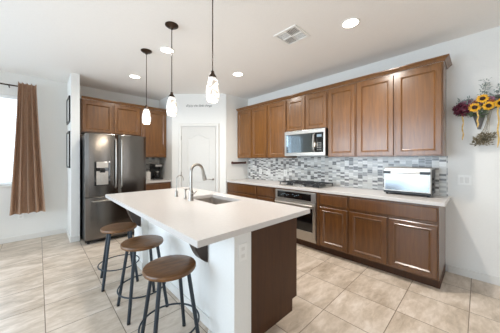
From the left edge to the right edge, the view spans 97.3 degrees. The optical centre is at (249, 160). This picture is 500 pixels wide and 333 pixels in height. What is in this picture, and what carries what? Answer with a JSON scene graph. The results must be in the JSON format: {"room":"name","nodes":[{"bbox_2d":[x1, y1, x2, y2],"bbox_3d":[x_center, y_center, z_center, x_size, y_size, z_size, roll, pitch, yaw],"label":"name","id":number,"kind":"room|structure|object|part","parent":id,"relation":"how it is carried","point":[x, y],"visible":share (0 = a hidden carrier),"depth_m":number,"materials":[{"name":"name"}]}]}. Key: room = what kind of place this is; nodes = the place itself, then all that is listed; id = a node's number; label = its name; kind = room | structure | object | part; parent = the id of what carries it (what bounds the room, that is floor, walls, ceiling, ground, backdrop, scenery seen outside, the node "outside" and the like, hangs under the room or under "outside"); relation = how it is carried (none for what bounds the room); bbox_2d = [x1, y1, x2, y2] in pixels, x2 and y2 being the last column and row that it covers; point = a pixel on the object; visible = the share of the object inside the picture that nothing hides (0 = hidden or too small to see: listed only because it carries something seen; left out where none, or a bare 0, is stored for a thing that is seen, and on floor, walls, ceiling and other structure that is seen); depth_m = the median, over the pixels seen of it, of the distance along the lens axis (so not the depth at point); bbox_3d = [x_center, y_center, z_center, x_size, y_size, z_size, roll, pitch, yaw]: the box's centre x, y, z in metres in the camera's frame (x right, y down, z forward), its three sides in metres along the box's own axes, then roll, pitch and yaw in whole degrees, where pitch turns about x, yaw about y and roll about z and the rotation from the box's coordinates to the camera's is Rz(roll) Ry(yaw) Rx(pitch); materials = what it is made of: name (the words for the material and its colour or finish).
{"room":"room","nodes":[
{"label":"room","id":0,"kind":"room"},
{"bbox_2d":[67,73,79,236],"bbox_3d":[-3.115,-0.050,3.878,0.112,2.772,0.690,0,0,-44],"label":"wall","id":1,"kind":"structure","parent":0,"point":[73,84],"depth_m":3.64,"materials":[{"name":"paint"}]},
{"bbox_2d":[66,131,69,167],"bbox_3d":[-3.153,-0.184,3.821,0.022,0.620,0.440,0,0,-44],"label":"picture frame","id":2,"kind":"object","parent":1,"relation":"attached to","point":[68,132],"visible":1,"depth_m":3.83,"materials":[{"name":"black plastic"}]},
{"bbox_2d":[67,134,68,165],"bbox_3d":[-3.149,-0.184,3.825,0.007,0.570,0.390,0,0,-44],"label":"print","id":3,"kind":"object","parent":2,"relation":"attached to","point":[67,134],"depth_m":3.89,"materials":[{"name":"white paper"}]},
{"bbox_2d":[66,95,69,124],"bbox_3d":[-3.153,-0.864,3.821,0.022,0.440,0.440,0,0,-44],"label":"picture frame","id":4,"kind":"object","parent":1,"relation":"attached to","point":[68,98],"visible":0.98,"depth_m":3.83,"materials":[{"name":"black plastic"}]},
{"bbox_2d":[67,100,68,121],"bbox_3d":[-3.149,-0.864,3.825,0.007,0.390,0.390,0,0,-44],"label":"print","id":5,"kind":"object","parent":4,"relation":"attached to","point":[67,100],"depth_m":3.86,"materials":[{"name":"white paper"}]},
{"bbox_2d":[70,236,79,242],"bbox_3d":[-2.876,1.294,3.620,0.126,0.085,0.014,0,0,-44],"label":"baseboard","id":6,"kind":"structure","parent":1,"relation":"attached to","point":[76,238],"depth_m":3.61,"materials":[{"name":"paint"}]},
{"bbox_2d":[0,71,158,238],"bbox_3d":[-3.378,-0.050,4.202,6.152,2.772,0.159,0,0,-44],"label":"wall","id":7,"kind":"structure","parent":0,"point":[51,95],"depth_m":3.93,"materials":[{"name":"paint"}]},
{"bbox_2d":[0,98,16,187],"bbox_3d":[-4.482,-0.315,3.106,1.800,1.498,0.150,0,0,-44],"label":"window","id":8,"kind":"structure","parent":7,"relation":"in","point":[1,186],"depth_m":3.58,"materials":[{"name":"paint"}]},
{"bbox_2d":[0,94,16,184],"bbox_3d":[-4.472,-0.334,3.095,1.720,1.455,0.050,0,0,-44],"label":"window blind","id":9,"kind":"object","parent":8,"relation":"attached to","point":[1,95],"visible":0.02,"depth_m":3.58,"materials":[{"name":"white plastic"}]},
{"bbox_2d":[18,213,23,218],"bbox_3d":[-3.822,0.916,3.672,0.072,0.114,0.008,0,0,-44],"label":"power outlet","id":10,"kind":"object","parent":7,"relation":"attached to","point":[21,216],"visible":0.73,"depth_m":3.67,"materials":[{"name":"white plastic"}]},
{"bbox_2d":[0,228,65,243],"bbox_3d":[-4.460,1.294,3.054,2.970,0.085,0.014,0,0,-44],"label":"baseboard","id":11,"kind":"structure","parent":7,"relation":"attached to","point":[58,231],"depth_m":3.75,"materials":[{"name":"paint"}]},
{"bbox_2d":[81,99,139,135],"bbox_3d":[-2.770,-0.804,4.386,0.983,0.590,0.434,0,0,-44],"label":"upper cabinet","id":12,"kind":"object","parent":7,"relation":"attached to","point":[96,116],"visible":0.77,"depth_m":4.18,"materials":[{"name":"brown wood"}]},
{"bbox_3d":[-2.805,-0.795,4.067,0.466,0.548,0.024,0,0,-44],"label":"door","id":13,"kind":"part","parent":12,"relation":"part of","materials":[{"name":"brown wood"}]},
{"bbox_3d":[-2.451,-0.795,4.408,0.466,0.548,0.024,0,0,-44],"label":"door","id":14,"kind":"part","parent":12,"relation":"part of","materials":[{"name":"brown wood"}]},
{"bbox_3d":[-4.317,-1.207,3.116,1.792,0.050,0.123,0,0,-44],"label":"curtain rod","id":15,"kind":"object","parent":7,"relation":"attached to","visible":0},
{"bbox_2d":[9,81,45,215],"bbox_3d":[-3.629,-0.207,3.604,0.416,2.137,0.141,0,0,-44],"label":"curtain","id":16,"kind":"object","parent":15,"relation":"hanging from","point":[27,189],"visible":1,"depth_m":3.60,"materials":[{"name":"fabric"}]},
{"bbox_2d":[159,96,171,187],"bbox_3d":[-1.891,-0.050,5.047,0.100,2.772,0.700,0,0,-44],"label":"wall","id":17,"kind":"structure","parent":0,"point":[166,171],"depth_m":4.93,"materials":[{"name":"paint"}]},
{"bbox_2d":[81,96,166,111],"bbox_3d":[-2.430,-1.123,4.427,1.532,0.047,0.025,0,0,-44],"label":"crown molding","id":18,"kind":"structure","parent":17,"relation":"attached to","point":[82,97],"depth_m":4.30,"materials":[{"name":"brown wood"}]},
{"bbox_2d":[140,108,165,157],"bbox_3d":[-2.217,-0.584,4.917,0.543,1.030,0.434,0,0,-44],"label":"upper cabinet","id":19,"kind":"object","parent":17,"relation":"attached to","point":[154,132],"visible":0.7,"depth_m":4.79,"materials":[{"name":"brown wood"}]},
{"bbox_2d":[172,94,225,193],"bbox_3d":[-1.097,-0.050,4.805,1.160,2.772,0.127,0,0,1],"label":"wall","id":20,"kind":"structure","parent":0,"point":[216,113],"depth_m":4.74,"materials":[{"name":"paint"}]},
{"bbox_2d":[181,127,215,191],"bbox_3d":[-1.106,0.302,4.701,0.743,2.043,0.079,0,0,1],"label":"door","id":21,"kind":"structure","parent":20,"relation":"in","point":[198,143],"depth_m":4.72,"materials":[{"name":"paint"}]},
{"bbox_2d":[178,123,218,192],"bbox_3d":[-1.100,0.269,4.726,0.884,2.134,0.030,0,0,1],"label":"trim","id":22,"kind":"structure","parent":20,"relation":"attached to","point":[216,125],"depth_m":4.72,"materials":[{"name":"paint"}]},
{"bbox_2d":[226,94,247,193],"bbox_3d":[-0.316,-0.050,4.994,0.639,2.772,0.100,0,0,-44],"label":"wall","id":23,"kind":"structure","parent":0,"point":[233,171],"depth_m":4.88,"materials":[{"name":"paint"}]},
{"bbox_2d":[231,161,245,163],"bbox_3d":[-0.251,0.048,4.952,0.400,0.052,0.050,0,0,-44],"label":"wall rack","id":24,"kind":"object","parent":23,"relation":"attached to","point":[245,161],"visible":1,"depth_m":4.94,"materials":[{"name":"red wood"}]},
{"bbox_2d":[0,0,499,99],"bbox_3d":[-0.107,-1.486,0.798,6.552,0.100,9.700,0,0,-44],"label":"ceiling","id":25,"kind":"structure","parent":0,"point":[100,41],"depth_m":2.55,"materials":[{"name":"paint"}]},
{"bbox_2d":[129,74,140,78],"bbox_3d":[-1.966,-1.432,3.764,0.184,0.008,0.184,0,0,-44],"label":"recessed light","id":26,"kind":"object","parent":25,"relation":"in","point":[131,75],"visible":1,"depth_m":3.75,"materials":[{"name":"white plastic"}]},
{"bbox_2d":[141,48,151,123],"bbox_3d":[-1.357,-0.957,2.884,0.136,0.957,0.136,0,0,-44],"label":"pendant lamp","id":27,"kind":"object","parent":25,"relation":"hanging from","point":[146,117],"visible":1,"depth_m":2.86,"materials":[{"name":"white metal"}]},
{"bbox_3d":[-1.357,-0.574,2.884,0.108,0.192,0.108,0,0,-44],"label":"lamp shade","id":28,"kind":"part","parent":27,"relation":"part of","materials":[{"name":"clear glass"}]},
{"bbox_3d":[-1.357,-1.052,2.884,0.008,0.678,0.008,0,0,-21],"label":"rod","id":29,"kind":"part","parent":27,"relation":"part of","materials":[{"name":"brown metal"}]},
{"bbox_2d":[159,46,174,53],"bbox_3d":[-1.078,-1.432,2.861,0.184,0.008,0.184,0,0,-44],"label":"recessed light","id":30,"kind":"object","parent":25,"relation":"in","point":[164,49],"visible":0.94,"depth_m":2.86,"materials":[{"name":"white plastic"}]},
{"bbox_2d":[165,21,177,115],"bbox_3d":[-0.830,-0.957,2.336,0.136,0.957,0.136,0,0,-44],"label":"pendant lamp","id":31,"kind":"object","parent":25,"relation":"hanging from","point":[171,108],"visible":1,"depth_m":2.31,"materials":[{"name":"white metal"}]},
{"bbox_3d":[-0.830,-0.574,2.336,0.108,0.192,0.108,0,0,-44],"label":"lamp shade","id":32,"kind":"part","parent":31,"relation":"part of","materials":[{"name":"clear glass"}]},
{"bbox_3d":[-0.830,-1.052,2.336,0.008,0.678,0.008,0,0,24],"label":"rod","id":33,"kind":"part","parent":31,"relation":"part of","materials":[{"name":"brown metal"}]},
{"bbox_2d":[206,0,218,102],"bbox_3d":[-0.304,-0.957,1.788,0.136,0.957,0.136,0,0,-44],"label":"pendant lamp","id":34,"kind":"object","parent":25,"relation":"hanging from","point":[212,88],"visible":1,"depth_m":1.76,"materials":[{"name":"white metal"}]},
{"bbox_3d":[-0.304,-0.574,1.788,0.108,0.192,0.108,0,0,-44],"label":"lamp shade","id":35,"kind":"part","parent":34,"relation":"part of","materials":[{"name":"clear glass"}]},
{"bbox_3d":[-0.304,-1.052,1.788,0.008,0.678,0.008,0,0,24],"label":"rod","id":36,"kind":"part","parent":34,"relation":"part of","materials":[{"name":"brown metal"}]},
{"bbox_2d":[233,72,242,75],"bbox_3d":[-0.199,-1.432,3.655,0.184,0.008,0.184,0,0,-44],"label":"recessed light","id":37,"kind":"object","parent":25,"relation":"in","point":[234,73],"visible":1,"depth_m":3.66,"materials":[{"name":"white plastic"}]},
{"bbox_2d":[274,24,309,45],"bbox_3d":[0.482,-1.431,2.529,0.300,0.010,0.300,0,0,-44],"label":"ceiling vent","id":38,"kind":"object","parent":25,"relation":"in","point":[293,34],"visible":1,"depth_m":2.52,"materials":[{"name":"white plastic"}]},
{"bbox_2d":[341,17,359,28],"bbox_3d":[1.050,-1.432,2.300,0.184,0.008,0.184,0,0,-44],"label":"recessed light","id":39,"kind":"object","parent":25,"relation":"in","point":[352,22],"visible":1,"depth_m":2.28,"materials":[{"name":"white plastic"}]},
{"bbox_2d":[0,233,499,332],"bbox_3d":[-0.107,1.376,0.798,6.552,0.080,9.700,0,0,-44],"label":"floor","id":40,"kind":"structure","parent":0,"point":[49,284],"depth_m":2.12,"materials":[{"name":"tile"}]},
{"bbox_2d":[80,98,80,235],"bbox_3d":[-3.153,0.118,4.036,0.048,2.435,0.408,0,0,-44],"label":"filler panel","id":41,"kind":"object","parent":40,"relation":"on","point":[80,98],"visible":0.07,"depth_m":3.90,"materials":[{"name":"brown wood"}]},
{"bbox_2d":[80,133,145,243],"bbox_3d":[-2.429,0.450,3.939,0.905,1.772,0.693,0,0,-44],"label":"refrigerator","id":42,"kind":"object","parent":40,"relation":"on","point":[109,163],"visible":0.86,"depth_m":3.66,"materials":[{"name":"silver metal"}]},
{"bbox_3d":[-2.421,0.073,3.602,0.450,1.019,0.066,0,0,-44],"label":"door","id":43,"kind":"part","parent":42,"relation":"part of","materials":[{"name":"metal"}]},
{"bbox_3d":[-2.395,0.070,3.575,0.162,0.099,0.010,0,0,-44],"label":"control panel","id":44,"kind":"part","parent":42,"relation":"part of","materials":[{"name":"silver metal"}]},
{"bbox_3d":[-2.257,0.927,3.760,0.905,0.668,0.066,0,0,-44],"label":"freezer drawer","id":45,"kind":"part","parent":42,"relation":"part of","materials":[{"name":"metal"}]},
{"bbox_3d":[-2.245,0.046,3.687,0.023,0.839,0.074,0,0,-44],"label":"handle","id":46,"kind":"part","parent":42,"relation":"part of","materials":[{"name":"silver metal"}]},
{"bbox_3d":[-2.185,0.046,3.745,0.023,0.839,0.074,0,0,-44],"label":"handle","id":47,"kind":"part","parent":42,"relation":"part of","materials":[{"name":"silver metal"}]},
{"bbox_3d":[-2.093,0.073,3.918,0.450,1.019,0.066,0,0,-44],"label":"door","id":48,"kind":"part","parent":42,"relation":"part of","materials":[{"name":"metal"}]},
{"bbox_2d":[97,222,139,291],"bbox_3d":[-1.468,1.037,2.473,0.410,0.598,0.410,0,0,-36],"label":"bar stool","id":49,"kind":"object","parent":40,"relation":"on","point":[121,227],"visible":0.9,"depth_m":2.43,"materials":[{"name":"brown wood"}]},
{"bbox_3d":[-1.646,1.051,2.502,0.116,0.550,0.027,0,0,9],"label":"leg","id":50,"kind":"part","parent":49,"relation":"part of","materials":[{"name":"metal"}]},
{"bbox_3d":[-1.496,1.051,2.294,0.027,0.550,0.116,0,0,9],"label":"leg","id":51,"kind":"part","parent":49,"relation":"part of","materials":[{"name":"metal"}]},
{"bbox_3d":[-1.468,0.753,2.473,0.356,0.030,0.356,0,0,-36],"label":"seat","id":52,"kind":"part","parent":49,"relation":"part of","materials":[{"name":"brown wood"}]},
{"bbox_3d":[-1.439,1.051,2.651,0.027,0.550,0.116,0,0,9],"label":"leg","id":53,"kind":"part","parent":49,"relation":"part of","materials":[{"name":"metal"}]},
{"bbox_3d":[-1.289,1.051,2.444,0.116,0.550,0.027,0,0,9],"label":"leg","id":54,"kind":"part","parent":49,"relation":"part of","materials":[{"name":"metal"}]},
{"bbox_2d":[117,235,168,325],"bbox_3d":[-0.985,1.037,2.021,0.410,0.598,0.410,0,0,-44],"label":"bar stool","id":55,"kind":"object","parent":40,"relation":"on","point":[143,242],"visible":0.88,"depth_m":1.98,"materials":[{"name":"metal"}]},
{"bbox_3d":[-1.166,1.051,2.025,0.116,0.550,0.027,0,0,1],"label":"leg","id":56,"kind":"part","parent":55,"relation":"part of","materials":[{"name":"metal"}]},
{"bbox_3d":[-0.989,1.051,1.840,0.027,0.550,0.116,0,0,1],"label":"leg","id":57,"kind":"part","parent":55,"relation":"part of","materials":[{"name":"metal"}]},
{"bbox_3d":[-0.985,0.753,2.021,0.356,0.030,0.356,0,0,-44],"label":"seat","id":58,"kind":"part","parent":55,"relation":"part of","materials":[{"name":"brown wood"}]},
{"bbox_3d":[-0.982,1.051,2.202,0.027,0.550,0.116,0,0,1],"label":"leg","id":59,"kind":"part","parent":55,"relation":"part of","materials":[{"name":"metal"}]},
{"bbox_3d":[-0.804,1.051,2.018,0.116,0.550,0.027,0,0,1],"label":"leg","id":60,"kind":"part","parent":55,"relation":"part of","materials":[{"name":"metal"}]},
{"bbox_2d":[146,182,170,190],"bbox_3d":[-2.161,0.898,4.808,0.613,0.875,0.670,0,0,-44],"label":"base cabinet","id":61,"kind":"object","parent":40,"relation":"on","point":[162,185],"visible":0.1,"depth_m":4.59,"materials":[{"name":"brown wood"}]},
{"bbox_2d":[146,179,170,182],"bbox_3d":[-2.159,0.441,4.805,0.618,0.038,0.677,0,0,-44],"label":"countertop","id":62,"kind":"structure","parent":61,"relation":"on","point":[151,180],"depth_m":4.64,"materials":[{"name":"stone"}]},
{"bbox_2d":[146,171,150,179],"bbox_3d":[-2.234,0.322,4.829,0.104,0.200,0.104,0,0,-44],"label":"canister","id":63,"kind":"object","parent":62,"relation":"on","point":[148,174],"visible":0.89,"depth_m":4.79,"materials":[{"name":"white ceramic"}]},
{"bbox_2d":[150,164,162,179],"bbox_3d":[-2.108,0.249,4.973,0.200,0.345,0.288,0,0,-44],"label":"coffee maker","id":64,"kind":"object","parent":62,"relation":"on","point":[154,168],"visible":0.98,"depth_m":4.92,"materials":[{"name":"black plastic"}]},
{"bbox_2d":[138,255,199,332],"bbox_3d":[-0.565,1.037,1.558,0.410,0.598,0.410,0,0,-37],"label":"bar stool","id":65,"kind":"object","parent":40,"relation":"on","point":[168,268],"visible":1,"depth_m":1.53,"materials":[{"name":"wood"}]},
{"bbox_3d":[-0.744,1.051,1.583,0.116,0.550,0.027,0,0,8],"label":"leg","id":66,"kind":"part","parent":65,"relation":"part of","materials":[{"name":"metal"}]},
{"bbox_3d":[-0.590,1.051,1.379,0.027,0.550,0.116,0,0,8],"label":"leg","id":67,"kind":"part","parent":65,"relation":"part of","materials":[{"name":"metal"}]},
{"bbox_3d":[-0.565,0.753,1.558,0.356,0.030,0.356,0,0,-37],"label":"seat","id":68,"kind":"part","parent":65,"relation":"part of","materials":[{"name":"brown wood"}]},
{"bbox_3d":[-0.540,1.051,1.737,0.027,0.550,0.116,0,0,8],"label":"leg","id":69,"kind":"part","parent":65,"relation":"part of","materials":[{"name":"metal"}]},
{"bbox_3d":[-0.386,1.051,1.533,0.116,0.550,0.027,0,0,8],"label":"leg","id":70,"kind":"part","parent":65,"relation":"part of","materials":[{"name":"metal"}]},
{"bbox_2d":[126,209,296,332],"bbox_3d":[-0.584,0.898,2.384,0.976,0.875,2.072,0,0,-44],"label":"kitchen island","id":71,"kind":"object","parent":40,"relation":"on","point":[247,282],"visible":0.56,"depth_m":1.72,"materials":[{"name":"paint"}]},
{"bbox_3d":[-1.423,1.294,2.792,0.012,0.085,0.321,0,0,-44],"label":"baseboard","id":72,"kind":"part","parent":71,"relation":"part of","materials":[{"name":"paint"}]},
{"bbox_3d":[-0.763,1.294,2.207,0.012,0.085,1.460,0,0,-44],"label":"baseboard","id":73,"kind":"part","parent":71,"relation":"part of","materials":[{"name":"paint"}]},
{"bbox_2d":[105,187,309,247],"bbox_3d":[-0.638,0.441,2.334,1.111,0.038,2.204,0,0,-44],"label":"island countertop","id":74,"kind":"structure","parent":71,"relation":"on","point":[197,223],"depth_m":1.82,"materials":[{"name":"stone"}]},
{"bbox_2d":[175,175,183,196],"bbox_3d":[-0.841,0.296,2.606,0.063,0.250,0.110,0,0,16],"label":"filter faucet","id":75,"kind":"object","parent":74,"relation":"on","point":[176,191],"visible":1,"depth_m":2.57,"materials":[{"name":"silver metal"}]},
{"bbox_2d":[188,163,206,200],"bbox_3d":[-0.546,0.226,2.374,0.108,0.392,0.235,0,0,39],"label":"kitchen faucet","id":76,"kind":"object","parent":74,"relation":"on","point":[204,178],"visible":1,"depth_m":2.31,"materials":[{"name":"silver metal"}]},
{"bbox_2d":[196,197,231,204],"bbox_3d":[-0.401,0.562,2.430,0.364,0.203,0.594,0,0,-44],"label":"sink","id":77,"kind":"object","parent":74,"relation":"in","point":[212,200],"visible":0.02,"depth_m":2.70,"materials":[{"name":"metal"}]},
{"bbox_2d":[239,242,246,261],"bbox_3d":[-0.048,0.614,1.475,0.070,0.115,0.006,0,0,-44],"label":"outlet","id":78,"kind":"object","parent":71,"relation":"attached to","point":[242,245],"depth_m":1.47,"materials":[{"name":"white plastic"}]},
{"bbox_3d":[0.193,0.898,1.796,0.626,0.875,0.019,0,0,-44],"label":"panel","id":79,"kind":"part","parent":71,"relation":"part of","materials":[{"name":"brown wood"}]},
{"bbox_2d":[227,182,257,198],"bbox_3d":[0.041,0.898,4.624,0.636,0.875,0.896,0,0,-44],"label":"base cabinet","id":80,"kind":"object","parent":40,"relation":"on","point":[237,189],"visible":0.29,"depth_m":4.36,"materials":[{"name":"brown wood"}]},
{"bbox_3d":[-0.182,0.790,4.410,0.020,0.252,0.870,0,0,-44],"label":"drawer","id":81,"kind":"part","parent":80,"relation":"part of","materials":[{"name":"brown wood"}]},
{"bbox_3d":[-0.182,0.557,4.410,0.020,0.147,0.870,0,0,-44],"label":"drawer","id":82,"kind":"part","parent":80,"relation":"part of","materials":[{"name":"brown wood"}]},
{"bbox_2d":[257,186,273,201],"bbox_3d":[0.493,0.898,4.152,0.636,0.875,0.403,0,0,-44],"label":"base cabinet","id":83,"kind":"object","parent":40,"relation":"on","point":[264,193],"visible":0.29,"depth_m":3.92,"materials":[{"name":"brown wood"}]},
{"bbox_3d":[0.271,0.790,3.939,0.020,0.252,0.373,0,0,-44],"label":"drawer","id":84,"kind":"part","parent":83,"relation":"part of","materials":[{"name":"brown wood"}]},
{"bbox_3d":[0.271,0.557,3.939,0.020,0.147,0.373,0,0,-44],"label":"drawer","id":85,"kind":"part","parent":83,"relation":"part of","materials":[{"name":"brown wood"}]},
{"bbox_2d":[274,187,321,250],"bbox_3d":[0.934,0.898,3.709,0.616,0.875,0.839,0,0,-44],"label":"base cabinet","id":86,"kind":"object","parent":40,"relation":"on","point":[316,246],"visible":0.25,"depth_m":3.31,"materials":[{"name":"brown wood"}]},
{"bbox_2d":[275,189,316,243],"bbox_3d":[0.861,0.849,3.639,0.582,0.734,0.753,0,0,-44],"label":"wall oven","id":87,"kind":"object","parent":86,"relation":"in","point":[306,224],"visible":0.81,"depth_m":3.34,"materials":[{"name":"silver metal"}]},
{"bbox_3d":[0.660,0.674,3.446,0.025,0.025,0.693,0,0,-44],"label":"handle","id":88,"kind":"part","parent":87,"relation":"part of","materials":[{"name":"silver metal"}]},
{"bbox_3d":[0.683,0.555,3.489,0.002,0.103,0.633,0,0,-44],"label":"display glass","id":89,"kind":"part","parent":87,"relation":"part of","materials":[{"name":"black glass"}]},
{"bbox_3d":[0.703,0.554,3.487,0.024,0.145,0.753,0,0,-44],"label":"control panel","id":90,"kind":"part","parent":87,"relation":"part of","materials":[{"name":"silver metal"}]},
{"bbox_3d":[0.707,1.194,3.491,0.014,0.045,0.753,0,0,-44],"label":"trim","id":91,"kind":"part","parent":87,"relation":"part of","materials":[{"name":"silver metal"}]},
{"bbox_3d":[0.934,0.470,3.709,0.616,0.019,0.756,0,0,-44],"label":"rail","id":92,"kind":"part","parent":86,"relation":"part of","materials":[{"name":"brown wood"}]},
{"bbox_3d":[1.210,0.846,3.421,0.616,0.770,0.041,0,0,-44],"label":"panel","id":93,"kind":"part","parent":86,"relation":"part of","materials":[{"name":"brown wood"}]},
{"bbox_2d":[319,193,350,259],"bbox_3d":[1.362,0.898,3.245,0.640,0.875,0.416,0,0,-44],"label":"base cabinet","id":94,"kind":"object","parent":40,"relation":"on","point":[333,208],"visible":0.68,"depth_m":3.02,"materials":[{"name":"brown wood"}]},
{"bbox_3d":[1.142,0.557,3.033,0.020,0.147,0.386,0,0,-44],"label":"drawer","id":95,"kind":"part","parent":94,"relation":"part of","materials":[{"name":"brown wood"}]},
{"bbox_3d":[1.140,0.938,3.031,0.024,0.547,0.386,0,0,-44],"label":"door","id":96,"kind":"part","parent":94,"relation":"part of","materials":[{"name":"brown wood"}]},
{"bbox_2d":[349,196,445,288],"bbox_3d":[1.822,0.898,2.767,0.640,0.875,0.903,0,0,-44],"label":"base cabinet","id":97,"kind":"object","parent":40,"relation":"on","point":[403,239],"visible":0.88,"depth_m":2.50,"materials":[{"name":"brown wood"}]},
{"bbox_2d":[226,179,450,206],"bbox_3d":[0.943,0.441,3.678,0.645,0.038,3.527,0,0,-44],"label":"countertop","id":98,"kind":"structure","parent":97,"relation":"on","point":[435,200],"depth_m":2.90,"materials":[{"name":"stone"}]},
{"bbox_2d":[278,180,332,188],"bbox_3d":[0.933,0.392,3.698,0.500,0.060,0.760,0,0,-44],"label":"gas cooktop","id":99,"kind":"object","parent":98,"relation":"in","point":[296,183],"visible":1,"depth_m":3.59,"materials":[{"name":"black metal"}]},
{"bbox_2d":[278,183,332,188],"bbox_3d":[0.933,0.416,3.698,0.500,0.010,0.760,0,0,-44],"label":"tray","id":100,"kind":"object","parent":99,"relation":"on","point":[287,184],"depth_m":3.53,"materials":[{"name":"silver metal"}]},
{"bbox_2d":[383,167,434,196],"bbox_3d":[1.976,0.254,2.732,0.336,0.335,0.494,0,0,-44],"label":"toaster oven","id":101,"kind":"object","parent":98,"relation":"on","point":[404,180],"visible":1,"depth_m":2.62,"materials":[{"name":"silver metal"}]},
{"bbox_3d":[1.850,0.146,2.634,0.019,0.019,0.289,0,0,-44],"label":"handle","id":102,"kind":"part","parent":101,"relation":"part of","materials":[{"name":"silver metal"}]},
{"bbox_3d":[1.861,0.146,2.634,0.032,0.030,0.467,0,0,-44],"label":"handle","id":103,"kind":"part","parent":101,"relation":"part of","materials":[{"name":"silver metal"}]},
{"bbox_3d":[1.872,0.267,2.645,0.001,0.190,0.435,0,0,-44],"label":"door glass","id":104,"kind":"part","parent":101,"relation":"part of","materials":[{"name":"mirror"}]},
{"bbox_3d":[1.878,0.388,2.651,0.012,0.023,0.471,0,0,-44],"label":"rail","id":105,"kind":"part","parent":101,"relation":"part of","materials":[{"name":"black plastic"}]},
{"bbox_3d":[2.157,0.249,2.587,0.266,0.285,0.004,0,0,-44],"label":"panel","id":106,"kind":"part","parent":101,"relation":"part of","materials":[{"name":"black plastic"}]},
{"bbox_3d":[1.444,0.938,2.716,0.024,0.547,0.426,0,0,-44],"label":"door","id":107,"kind":"part","parent":97,"relation":"part of","materials":[{"name":"brown wood"}]},
{"bbox_3d":[1.601,0.557,2.554,0.020,0.147,0.877,0,0,-44],"label":"drawer","id":108,"kind":"part","parent":97,"relation":"part of","materials":[{"name":"brown wood"}]},
{"bbox_3d":[1.756,0.938,2.391,0.024,0.547,0.426,0,0,-44],"label":"door","id":109,"kind":"part","parent":97,"relation":"part of","materials":[{"name":"brown wood"}]},
{"bbox_2d":[248,26,499,277],"bbox_3d":[2.162,-0.050,2.979,0.159,2.772,9.300,0,0,-44],"label":"wall","id":110,"kind":"structure","parent":0,"point":[472,211],"depth_m":2.59,"materials":[{"name":"paint"}]},
{"bbox_2d":[238,104,267,157],"bbox_3d":[0.144,-0.576,4.723,0.348,1.047,0.896,0,0,-44],"label":"upper cabinet","id":111,"kind":"object","parent":110,"relation":"attached to","point":[252,122],"visible":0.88,"depth_m":4.55,"materials":[{"name":"brown wood"}]},
{"bbox_3d":[-0.128,-0.567,4.773,0.024,1.005,0.422,0,0,-44],"label":"door","id":112,"kind":"part","parent":111,"relation":"part of","materials":[{"name":"brown wood"}]},
{"bbox_3d":[0.183,-0.567,4.449,0.024,1.005,0.422,0,0,-44],"label":"door","id":113,"kind":"part","parent":111,"relation":"part of","materials":[{"name":"brown wood"}]},
{"bbox_2d":[268,100,296,157],"bbox_3d":[0.614,-0.576,4.235,0.348,1.047,0.451,0,0,-44],"label":"upper cabinet","id":114,"kind":"object","parent":110,"relation":"attached to","point":[277,111],"visible":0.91,"depth_m":4.11,"materials":[{"name":"brown wood"}]},
{"bbox_3d":[0.497,-0.567,4.122,0.024,1.005,0.425,0,0,-44],"label":"door","id":115,"kind":"part","parent":114,"relation":"part of","materials":[{"name":"brown wood"}]},
{"bbox_2d":[285,128,327,155],"bbox_3d":[1.001,-0.288,3.748,0.442,0.425,0.766,0,0,-44],"label":"microwave","id":116,"kind":"object","parent":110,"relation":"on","point":[311,142],"visible":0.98,"depth_m":3.58,"materials":[{"name":"silver metal"}]},
{"bbox_3d":[1.077,-0.286,3.450,0.025,0.308,0.170,0,0,-44],"label":"control panel","id":117,"kind":"part","parent":116,"relation":"part of","materials":[{"name":"black glass"}]},
{"bbox_2d":[287,90,327,131],"bbox_3d":[1.042,-0.802,3.790,0.348,0.593,0.776,0,0,-44],"label":"upper cabinet","id":118,"kind":"object","parent":110,"relation":"attached to","point":[309,111],"visible":0.78,"depth_m":3.62,"materials":[{"name":"brown wood"}]},
{"bbox_3d":[0.790,-0.793,3.817,0.024,0.551,0.362,0,0,-44],"label":"door","id":119,"kind":"part","parent":118,"relation":"part of","materials":[{"name":"brown wood"}]},
{"bbox_3d":[1.059,-0.793,3.537,0.024,0.551,0.362,0,0,-44],"label":"door","id":120,"kind":"part","parent":118,"relation":"part of","materials":[{"name":"brown wood"}]},
{"bbox_2d":[328,83,356,156],"bbox_3d":[1.459,-0.576,3.355,0.348,1.047,0.421,0,0,-44],"label":"upper cabinet","id":121,"kind":"object","parent":110,"relation":"attached to","point":[342,100],"visible":0.91,"depth_m":3.23,"materials":[{"name":"brown wood"}]},
{"bbox_2d":[357,61,445,156],"bbox_3d":[1.927,-0.576,2.869,0.348,1.047,0.921,0,0,-44],"label":"upper cabinet","id":122,"kind":"object","parent":110,"relation":"attached to","point":[403,113],"visible":1,"depth_m":2.69,"materials":[{"name":"brown wood"}]},
{"bbox_2d":[236,54,451,110],"bbox_3d":[1.048,-1.123,3.764,0.374,0.047,3.534,0,0,-44],"label":"crown molding","id":123,"kind":"structure","parent":122,"relation":"attached to","point":[446,58],"depth_m":2.97,"materials":[{"name":"brown wood"}]},
{"bbox_3d":[1.650,-0.567,2.922,0.024,1.005,0.434,0,0,-44],"label":"door","id":124,"kind":"part","parent":122,"relation":"part of","materials":[{"name":"brown wood"}]},
{"bbox_3d":[1.969,-0.567,2.590,0.024,1.005,0.434,0,0,-44],"label":"door","id":125,"kind":"part","parent":122,"relation":"part of","materials":[{"name":"brown wood"}]},
{"bbox_2d":[457,175,471,184],"bbox_3d":[2.476,0.226,2.542,0.010,0.115,0.117,0,0,-44],"label":"light switch","id":126,"kind":"object","parent":110,"relation":"attached to","point":[461,179],"visible":1,"depth_m":2.54,"materials":[{"name":"white plastic"}]},
{"bbox_2d":[448,265,499,285],"bbox_3d":[3.846,1.294,1.114,0.014,0.085,4.247,0,0,-44],"label":"baseboard","id":127,"kind":"structure","parent":110,"relation":"attached to","point":[494,280],"depth_m":2.48,"materials":[{"name":"paint"}]},
{"bbox_2d":[452,77,499,147],"bbox_3d":[2.509,-0.511,2.396,0.165,0.754,0.460,0,0,-44],"label":"bouquet","id":128,"kind":"object","parent":110,"relation":"attached to","point":[468,106],"visible":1,"depth_m":2.38,"materials":[{"name":"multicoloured plant"}]}
]}

